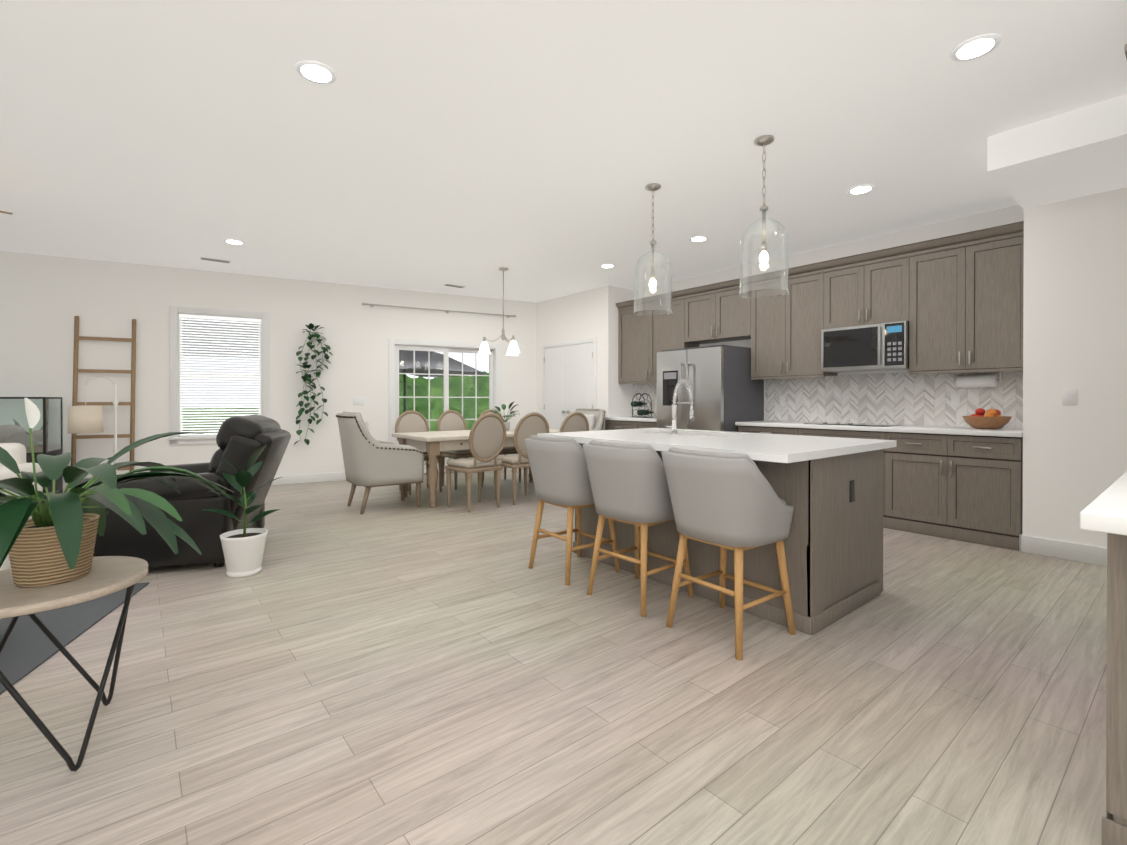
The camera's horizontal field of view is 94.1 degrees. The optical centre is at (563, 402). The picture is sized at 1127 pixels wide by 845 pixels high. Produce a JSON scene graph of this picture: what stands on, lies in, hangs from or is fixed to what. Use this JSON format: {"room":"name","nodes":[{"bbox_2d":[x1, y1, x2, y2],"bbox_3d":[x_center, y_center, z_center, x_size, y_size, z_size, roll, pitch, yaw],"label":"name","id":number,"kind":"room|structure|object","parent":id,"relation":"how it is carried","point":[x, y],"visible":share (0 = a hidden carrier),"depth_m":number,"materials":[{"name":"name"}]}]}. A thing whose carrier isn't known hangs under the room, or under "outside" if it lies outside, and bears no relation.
{"room":"dining room and kitchen","nodes":[
{"label":"dining room and kitchen","id":0,"kind":"room"},
{"bbox_2d":[0,251,536,487],"bbox_3d":[-4.910,-0.290,6.772,10.260,2.850,0.140,0,0,-28],"label":"wall","id":1,"kind":"structure","parent":0,"point":[45,300],"depth_m":6.88,"materials":[{"name":"white paint"}]},
{"bbox_2d":[167,306,268,445],"bbox_3d":[-4.527,-0.341,6.950,1.142,1.770,0.188,0,0,-28],"label":"window","id":2,"kind":"structure","parent":1,"relation":"in","point":[174,363],"depth_m":6.78,"materials":[{"name":"white"}]},
{"bbox_2d":[179,314,260,434],"bbox_3d":[-4.512,-0.355,6.922,0.902,1.546,0.028,0,0,-28],"label":"window blinds","id":3,"kind":"object","parent":2,"relation":"attached to","point":[215,318],"visible":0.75,"depth_m":6.89,"materials":[{"name":"white plastic"}]},
{"bbox_2d":[63,467,527,491],"bbox_3d":[-4.889,1.070,6.701,10.024,0.130,0.016,0,0,-28],"label":"baseboard","id":4,"kind":"structure","parent":1,"relation":"attached to","point":[310,478],"depth_m":7.39,"materials":[{"name":"white"}]},
{"bbox_2d":[294,323,332,444],"bbox_3d":[-3.483,-0.253,7.306,0.492,1.683,0.263,0,0,-28],"label":"wall planter","id":5,"kind":"object","parent":1,"relation":"attached to","point":[313,336],"visible":1,"depth_m":7.28,"materials":[{"name":"green"}]},
{"bbox_2d":[353,397,364,404],"bbox_3d":[-3.006,-0.019,7.707,0.160,0.120,0.008,0,0,-28],"label":"switch plates","id":6,"kind":"object","parent":1,"relation":"attached to","point":[358,400],"visible":1,"depth_m":7.71,"materials":[{"name":"white plastic"}]},
{"bbox_2d":[362,302,515,317],"bbox_3d":[-1.880,-1.442,8.245,2.430,0.050,0.112,0,0,-28],"label":"curtain rod","id":7,"kind":"object","parent":1,"relation":"attached to","point":[447,311],"visible":1,"depth_m":8.16,"materials":[{"name":"silver metal"}]},
{"bbox_2d":[388,338,500,474],"bbox_3d":[-1.874,0.080,8.388,1.796,2.095,0.158,0,0,-28],"label":"sliding glass door","id":8,"kind":"structure","parent":1,"relation":"in","point":[395,346],"depth_m":8.31,"materials":[{"name":"white"}]},
{"bbox_2d":[0,457,1106,844],"bbox_3d":[-1.310,1.182,3.012,10.700,0.060,13.000,0,0,-39],"label":"floor","id":9,"kind":"structure","parent":0,"point":[388,667],"depth_m":2.02,"materials":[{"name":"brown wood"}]},
{"bbox_2d":[0,443,42,518],"bbox_3d":[-5.535,0.731,3.767,2.420,0.810,0.950,0,0,-28],"label":"sofa","id":10,"kind":"object","parent":9,"relation":"on","point":[16,452],"visible":0.29,"depth_m":4.50,"materials":[{"name":"white fabric"}]},
{"bbox_2d":[0,397,62,493],"bbox_3d":[-6.275,0.540,5.604,1.253,1.200,0.500,0,0,-28],"label":"tank","id":11,"kind":"object","parent":9,"relation":"on","point":[47,432],"visible":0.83,"depth_m":5.79,"materials":[{"name":"grey"}]},
{"bbox_2d":[0,556,147,770],"bbox_3d":[-1.736,0.875,1.760,0.540,0.562,0.540,0,0,-39],"label":"side table","id":12,"kind":"object","parent":9,"relation":"on","point":[106,575],"visible":0.83,"depth_m":1.72,"materials":[{"name":"brown wood"}]},
{"bbox_2d":[0,398,232,587],"bbox_3d":[-1.715,0.289,1.769,1.043,0.609,0.957,0,0,-39],"label":"potted plant","id":13,"kind":"object","parent":12,"relation":"on","point":[52,540],"visible":1,"depth_m":1.71,"materials":[{"name":"green plant"}]},
{"bbox_2d":[0,582,148,694],"bbox_3d":[-3.643,1.152,1.588,3.000,0.010,2.700,0,0,-18],"label":"rug","id":14,"kind":"object","parent":9,"relation":"on","point":[29,647],"visible":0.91,"depth_m":2.63,"materials":[{"name":"grey fabric"}]},
{"bbox_2d":[0,555,7,570],"bbox_3d":[-2.961,0.817,1.982,1.100,0.654,0.870,0,0,-39],"label":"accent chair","id":15,"kind":"object","parent":14,"relation":"on","point":[4,566],"visible":0.05,"depth_m":2.56,"materials":[{"name":"white fabric"}]},
{"bbox_2d":[67,376,118,474],"bbox_3d":[-5.240,0.420,5.930,0.540,1.437,0.300,0,0,-28],"label":"floor lamp","id":16,"kind":"object","parent":9,"relation":"on","point":[84,419],"visible":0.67,"depth_m":5.80,"materials":[{"name":"white fabric"}]},
{"bbox_2d":[71,316,135,471],"bbox_3d":[-5.478,0.057,6.260,0.579,2.163,0.214,0,0,-28],"label":"blanket ladder","id":17,"kind":"object","parent":9,"relation":"on","point":[76,370],"visible":0.71,"depth_m":6.27,"materials":[{"name":"brown wood"}]},
{"bbox_2d":[93,414,290,567],"bbox_3d":[-2.734,0.623,4.005,1.067,1.048,1.040,0,0,-16],"label":"recliner","id":18,"kind":"object","parent":9,"relation":"on","point":[241,441],"visible":0.69,"depth_m":3.59,"materials":[{"name":"black leather"}]},
{"bbox_2d":[203,445,280,577],"bbox_3d":[-2.135,0.717,3.521,0.468,0.866,0.409,0,0,-39],"label":"potted plant","id":19,"kind":"object","parent":9,"relation":"on","point":[243,549],"visible":1,"depth_m":3.49,"materials":[{"name":"white"}]},
{"bbox_2d":[336,411,426,513],"bbox_3d":[-2.006,0.621,5.710,0.814,1.046,0.766,0,0,-36],"label":"chair","id":20,"kind":"object","parent":9,"relation":"on","point":[369,460],"visible":1,"depth_m":5.40,"materials":[{"name":"grey fabric"}]},
{"bbox_2d":[395,410,443,494],"bbox_3d":[-1.869,0.619,6.759,0.470,1.032,0.547,0,0,-36],"label":"dining chair","id":21,"kind":"object","parent":9,"relation":"on","point":[411,421],"visible":0.52,"depth_m":6.89,"materials":[{"name":"beige fabric"}]},
{"bbox_2d":[437,410,483,489],"bbox_3d":[-1.408,0.617,7.135,0.470,1.032,0.547,0,0,-41],"label":"dining chair","id":22,"kind":"object","parent":9,"relation":"on","point":[451,420],"visible":0.48,"depth_m":7.19,"materials":[{"name":"beige fabric"}]},
{"bbox_2d":[445,413,505,512],"bbox_3d":[-0.940,0.624,5.681,0.470,1.032,0.547,0,0,-43],"label":"dining chair","id":23,"kind":"object","parent":9,"relation":"on","point":[487,437],"visible":1,"depth_m":5.53,"materials":[{"name":"beige fabric"}]},
{"bbox_2d":[392,428,559,507],"bbox_3d":[-0.942,0.751,6.597,2.100,0.770,1.000,0,0,-39],"label":"dining table","id":24,"kind":"object","parent":9,"relation":"on","point":[433,444],"visible":0.44,"depth_m":5.85,"materials":[{"name":"brown wood"}]},
{"bbox_2d":[492,402,518,430],"bbox_3d":[-0.775,0.175,6.760,0.491,0.377,0.527,0,0,-39],"label":"potted plant","id":25,"kind":"object","parent":24,"relation":"on","point":[507,424],"visible":0.81,"depth_m":6.72,"materials":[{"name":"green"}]},
{"bbox_2d":[480,409,520,484],"bbox_3d":[-0.924,0.616,7.528,0.470,1.032,0.547,0,0,-37],"label":"dining chair","id":26,"kind":"object","parent":9,"relation":"on","point":[506,450],"visible":0.23,"depth_m":7.38,"materials":[{"name":"beige fabric"}]},
{"bbox_2d":[494,412,548,504],"bbox_3d":[-0.479,0.622,6.056,0.470,1.032,0.547,0,0,-36],"label":"dining chair","id":27,"kind":"object","parent":9,"relation":"on","point":[530,424],"visible":0.56,"depth_m":5.84,"materials":[{"name":"beige fabric"}]},
{"bbox_2d":[524,435,619,585],"bbox_3d":[0.048,0.688,3.587,0.564,0.927,0.555,0,0,-37],"label":"bar stool","id":28,"kind":"object","parent":9,"relation":"on","point":[559,471],"visible":0.79,"depth_m":3.36,"materials":[{"name":"grey fabric"}]},
{"bbox_2d":[559,411,588,431],"bbox_3d":[-0.010,0.621,6.437,0.470,1.032,0.547,0,0,-41],"label":"dining chair","id":29,"kind":"object","parent":9,"relation":"on","point":[576,421],"visible":0.15,"depth_m":6.23,"materials":[{"name":"beige fabric"}]},
{"bbox_2d":[575,408,605,430],"bbox_3d":[0.140,0.613,7.525,0.814,1.046,0.766,0,0,-37],"label":"chair","id":30,"kind":"object","parent":9,"relation":"on","point":[595,418],"visible":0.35,"depth_m":7.46,"materials":[{"name":"grey fabric"}]},
{"bbox_2d":[605,420,656,429],"bbox_3d":[1.217,0.692,7.364,0.618,0.880,1.195,0,0,-39],"label":"base cabinet","id":31,"kind":"object","parent":9,"relation":"on","point":[609,424],"depth_m":7.29,"materials":[{"name":"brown wood"}]},
{"bbox_2d":[604,416,656,423],"bbox_3d":[1.202,0.232,7.358,0.648,0.040,1.218,0,0,-39],"label":"countertop","id":32,"kind":"structure","parent":31,"relation":"on","point":[651,420],"depth_m":7.25,"materials":[{"name":"white stone"}]},
{"bbox_2d":[631,393,653,417],"bbox_3d":[1.136,0.038,7.511,0.300,0.346,0.252,0,0,-39],"label":"wine rack","id":33,"kind":"object","parent":32,"relation":"on","point":[642,412],"visible":1,"depth_m":7.46,"materials":[{"name":"black metal"}]},
{"bbox_2d":[583,440,693,616],"bbox_3d":[0.435,0.690,3.113,0.564,0.927,0.555,0,0,-41],"label":"bar stool","id":34,"kind":"object","parent":9,"relation":"on","point":[629,483],"visible":0.79,"depth_m":2.90,"materials":[{"name":"grey fabric"}]},
{"bbox_2d":[657,345,763,431],"bbox_3d":[1.766,0.244,6.413,0.950,1.785,0.930,0,0,-39],"label":"refrigerator","id":35,"kind":"object","parent":9,"relation":"on","point":[727,392],"visible":0.5,"depth_m":6.05,"materials":[{"name":"grey metal"}]},
{"bbox_2d":[537,379,896,634],"bbox_3d":[0.918,0.490,3.526,1.310,1.318,1.910,0,0,-39],"label":"kitchen island","id":36,"kind":"object","parent":9,"relation":"on","point":[830,489],"visible":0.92,"depth_m":2.89,"materials":[{"name":"brown wood"}]},
{"bbox_2d":[661,447,795,659],"bbox_3d":[0.818,0.692,2.641,0.564,0.927,0.555,0,0,-36],"label":"bar stool","id":37,"kind":"object","parent":9,"relation":"on","point":[735,503],"visible":1,"depth_m":2.44,"materials":[{"name":"grey fabric"}]},
{"bbox_2d":[736,424,795,434],"bbox_3d":[2.432,0.699,5.872,0.618,0.880,0.715,0,0,-39],"label":"base cabinet","id":38,"kind":"object","parent":9,"relation":"on","point":[786,431],"depth_m":5.65,"materials":[{"name":"brown wood"}]},
{"bbox_2d":[796,428,883,503],"bbox_3d":[2.911,0.702,5.284,0.618,0.880,0.800,0,0,-39],"label":"base cabinet","id":39,"kind":"object","parent":9,"relation":"on","point":[824,432],"depth_m":5.10,"materials":[{"name":"brown wood"}]},
{"bbox_2d":[883,432,1022,550],"bbox_3d":[3.463,0.705,4.605,0.618,0.880,0.950,0,0,-39],"label":"base cabinet","id":40,"kind":"object","parent":9,"relation":"on","point":[964,484],"depth_m":4.36,"materials":[{"name":"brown wood"}]},
{"bbox_2d":[736,421,1022,435],"bbox_3d":[2.974,0.242,5.180,0.648,0.040,2.478,0,0,-39],"label":"countertop","id":41,"kind":"structure","parent":40,"relation":"on","point":[936,430],"depth_m":4.79,"materials":[{"name":"white stone"}]},
{"bbox_2d":[804,422,891,427],"bbox_3d":[2.904,0.208,5.276,0.460,0.028,0.760,0,0,-39],"label":"cooktop","id":42,"kind":"object","parent":41,"relation":"in","point":[873,425],"depth_m":5.17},
{"bbox_2d":[962,408,1011,428],"bbox_3d":[3.595,0.136,4.458,0.330,0.177,0.330,0,0,-39],"label":"fruit bowl","id":43,"kind":"object","parent":41,"relation":"on","point":[991,419],"visible":1,"depth_m":4.38,"materials":[{"name":"brown wood"}]},
{"bbox_2d":[1080,472,1126,844],"bbox_3d":[2.460,0.703,0.611,1.360,0.920,2.520,0,0,-39],"label":"kitchen counter","id":44,"kind":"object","parent":9,"relation":"on","point":[1105,511],"depth_m":1.32,"materials":[{"name":"white stone"}]},
{"bbox_2d":[0,0,1126,302],"bbox_3d":[-1.310,-1.628,2.999,10.700,0.300,13.000,0,0,-39],"label":"ceiling","id":45,"kind":"structure","parent":0,"point":[532,146],"depth_m":3.23,"materials":[{"name":"white paint"}]},
{"bbox_2d":[200,257,230,263],"bbox_3d":[-4.177,-1.707,6.300,0.300,0.010,0.120,0,0,-39],"label":"ceiling vent","id":46,"kind":"object","parent":45,"relation":"in","point":[227,261],"depth_m":6.29,"materials":[{"name":"white metal"}]},
{"bbox_2d":[223,239,244,244],"bbox_3d":[-3.498,-1.705,5.576,0.195,0.008,0.195,0,0,12],"label":"recessed light","id":47,"kind":"object","parent":45,"relation":"in","point":[231,241],"depth_m":5.55,"materials":[{"name":"white plastic"}]},
{"bbox_2d":[295,60,336,84],"bbox_3d":[-1.270,-1.692,2.696,0.195,0.008,0.195,0,0,12],"label":"recessed light","id":48,"kind":"object","parent":45,"relation":"in","point":[316,72],"depth_m":2.68,"materials":[{"name":"white plastic"}]},
{"bbox_2d":[443,284,464,287],"bbox_3d":[-1.607,-1.714,7.721,0.300,0.010,0.120,0,0,-39],"label":"ceiling vent","id":49,"kind":"object","parent":45,"relation":"in","point":[451,285],"depth_m":7.69,"materials":[{"name":"white metal"}]},
{"bbox_2d":[478,268,519,355],"bbox_3d":[-0.733,-1.169,6.685,0.586,1.090,0.532,0,0,-39],"label":"dining chandelier","id":50,"kind":"object","parent":45,"relation":"hanging from","point":[513,349],"visible":1,"depth_m":6.67,"materials":[{"name":"white glass"}]},
{"bbox_2d":[600,264,614,267],"bbox_3d":[0.550,-1.710,6.575,0.195,0.008,0.195,0,0,27],"label":"recessed light","id":51,"kind":"object","parent":45,"relation":"in","point":[603,265],"depth_m":6.56,"materials":[{"name":"white"}]},
{"bbox_2d":[633,183,672,315],"bbox_3d":[0.705,-1.204,4.138,0.312,0.998,0.312,0,0,-39],"label":"pendant light","id":52,"kind":"object","parent":45,"relation":"hanging from","point":[652,187],"visible":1,"depth_m":4.11,"materials":[{"name":"clear glass"}]},
{"bbox_2d":[689,236,707,241],"bbox_3d":[1.410,-1.705,5.471,0.195,0.008,0.195,0,0,45],"label":"recessed light","id":53,"kind":"object","parent":45,"relation":"in","point":[696,238],"depth_m":5.45,"materials":[{"name":"white plastic"}]},
{"bbox_2d":[739,135,789,298],"bbox_3d":[1.297,-1.201,3.395,0.312,0.998,0.312,0,0,-39],"label":"pendant light","id":54,"kind":"object","parent":45,"relation":"hanging from","point":[763,140],"visible":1,"depth_m":3.37,"materials":[{"name":"clear glass"}]},
{"bbox_2d":[847,184,874,194],"bbox_3d":[2.374,-1.699,4.192,0.195,0.008,0.195,0,0,45],"label":"recessed light","id":55,"kind":"object","parent":45,"relation":"in","point":[860,189],"depth_m":4.18,"materials":[{"name":"white plastic"}]},
{"bbox_2d":[950,33,1001,61],"bbox_3d":[1.966,-1.692,2.506,0.195,0.008,0.195,0,0,42],"label":"recessed light","id":56,"kind":"object","parent":45,"relation":"in","point":[972,48],"depth_m":2.49,"materials":[{"name":"white plastic"}]},
{"bbox_2d":[537,187,1126,547],"bbox_3d":[3.070,-0.283,5.196,0.760,2.850,10.470,0,0,-39],"label":"wall","id":57,"kind":"structure","parent":0,"point":[1075,316],"depth_m":3.89,"materials":[{"name":"white paint"}]},
{"bbox_2d":[542,337,596,428],"bbox_3d":[0.040,0.073,8.399,0.076,2.110,1.360,0,0,-39],"label":"pantry door","id":58,"kind":"structure","parent":57,"relation":"in","point":[569,379],"depth_m":8.41,"materials":[{"name":"white wood"}]},
{"bbox_2d":[615,221,1023,383],"bbox_3d":[2.388,-0.865,6.102,0.388,1.195,4.650,0,0,-39],"label":"upper cabinet","id":59,"kind":"object","parent":57,"relation":"attached to","point":[955,302],"visible":0.85,"depth_m":5.15,"materials":[{"name":"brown wood"}]},
{"bbox_2d":[821,321,908,372],"bbox_3d":[3.051,-0.538,5.251,0.432,0.435,0.772,0,0,-39],"label":"microwave","id":60,"kind":"object","parent":59,"relation":"attached to","point":[875,347],"visible":0.98,"depth_m":5.10,"materials":[{"name":"silver metal"}]},
{"bbox_2d":[953,372,1001,387],"bbox_3d":[3.672,-0.196,4.662,0.116,0.128,0.340,0,0,-39],"label":"paper towel","id":61,"kind":"object","parent":59,"relation":"attached to","point":[978,381],"visible":1,"depth_m":4.62,"materials":[{"name":"white paper"}]},
{"bbox_2d":[633,371,1022,428],"bbox_3d":[2.535,-0.043,6.226,0.008,0.520,4.656,0,0,-39],"label":"tile backsplash","id":62,"kind":"structure","parent":57,"relation":"attached to","point":[904,398],"depth_m":5.32,"materials":[{"name":"white tile"}]},
{"bbox_2d":[780,396,784,405],"bbox_3d":[2.574,-0.022,6.167,0.006,0.120,0.070,0,0,-39],"label":"electrical outlet plate","id":63,"kind":"object","parent":62,"relation":"attached to","point":[782,398],"depth_m":6.16,"materials":[{"name":"white plastic"}]},
{"bbox_2d":[951,394,959,406],"bbox_3d":[3.634,-0.017,4.864,0.006,0.120,0.070,0,0,-39],"label":"electrical outlet plate","id":64,"kind":"object","parent":62,"relation":"attached to","point":[955,400],"depth_m":4.86,"materials":[{"name":"white plastic"}]},
{"bbox_2d":[1062,388,1076,404],"bbox_3d":[3.690,-0.042,3.826,0.008,0.120,0.080,0,0,-39],"label":"switch plates","id":65,"kind":"object","parent":57,"relation":"attached to","point":[1069,396],"visible":1,"depth_m":3.82,"materials":[{"name":"white plastic"}]},
{"bbox_2d":[1124,44,1126,59],"bbox_3d":[2.837,-0.985,2.161,0.950,0.920,0.660,0,0,-39],"label":"upper cabinet","id":66,"kind":"object","parent":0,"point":[1125,48],"visible":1,"depth_m":2.12,"materials":[{"name":"brown wood"}]},
{"label":"outside","id":67,"kind":"structure","parent":0,"visible":0},
{"bbox_2d":[182,318,258,432],"bbox_3d":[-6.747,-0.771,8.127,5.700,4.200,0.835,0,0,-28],"label":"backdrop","id":68,"kind":"structure","parent":67,"point":[218,369],"depth_m":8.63,"materials":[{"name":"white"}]},
{"bbox_2d":[399,350,484,411],"bbox_3d":[-2.928,0.092,9.683,3.108,2.360,3.108,0,0,-28],"label":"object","id":69,"kind":"structure","parent":67,"point":[422,356],"depth_m":9.05,"materials":[{"name":"grey fabric"}]},
{"bbox_2d":[399,352,488,449],"bbox_3d":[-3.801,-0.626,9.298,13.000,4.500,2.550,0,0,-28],"label":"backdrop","id":70,"kind":"structure","parent":67,"point":[438,402],"depth_m":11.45,"materials":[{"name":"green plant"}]},
{"bbox_3d":[-1.305,-0.273,3.047,10.640,2.850,12.940,0,0,-39],"label":"wall","id":71,"kind":"structure","parent":0,"visible":0},
{"bbox_2d":[1019,534,1106,565],"bbox_3d":[4.801,1.089,2.477,0.036,0.130,4.056,0,0,-39],"label":"baseboard","id":72,"kind":"structure","parent":71,"relation":"attached to","point":[1089,554],"depth_m":3.83,"materials":[{"name":"white"}]}
]}

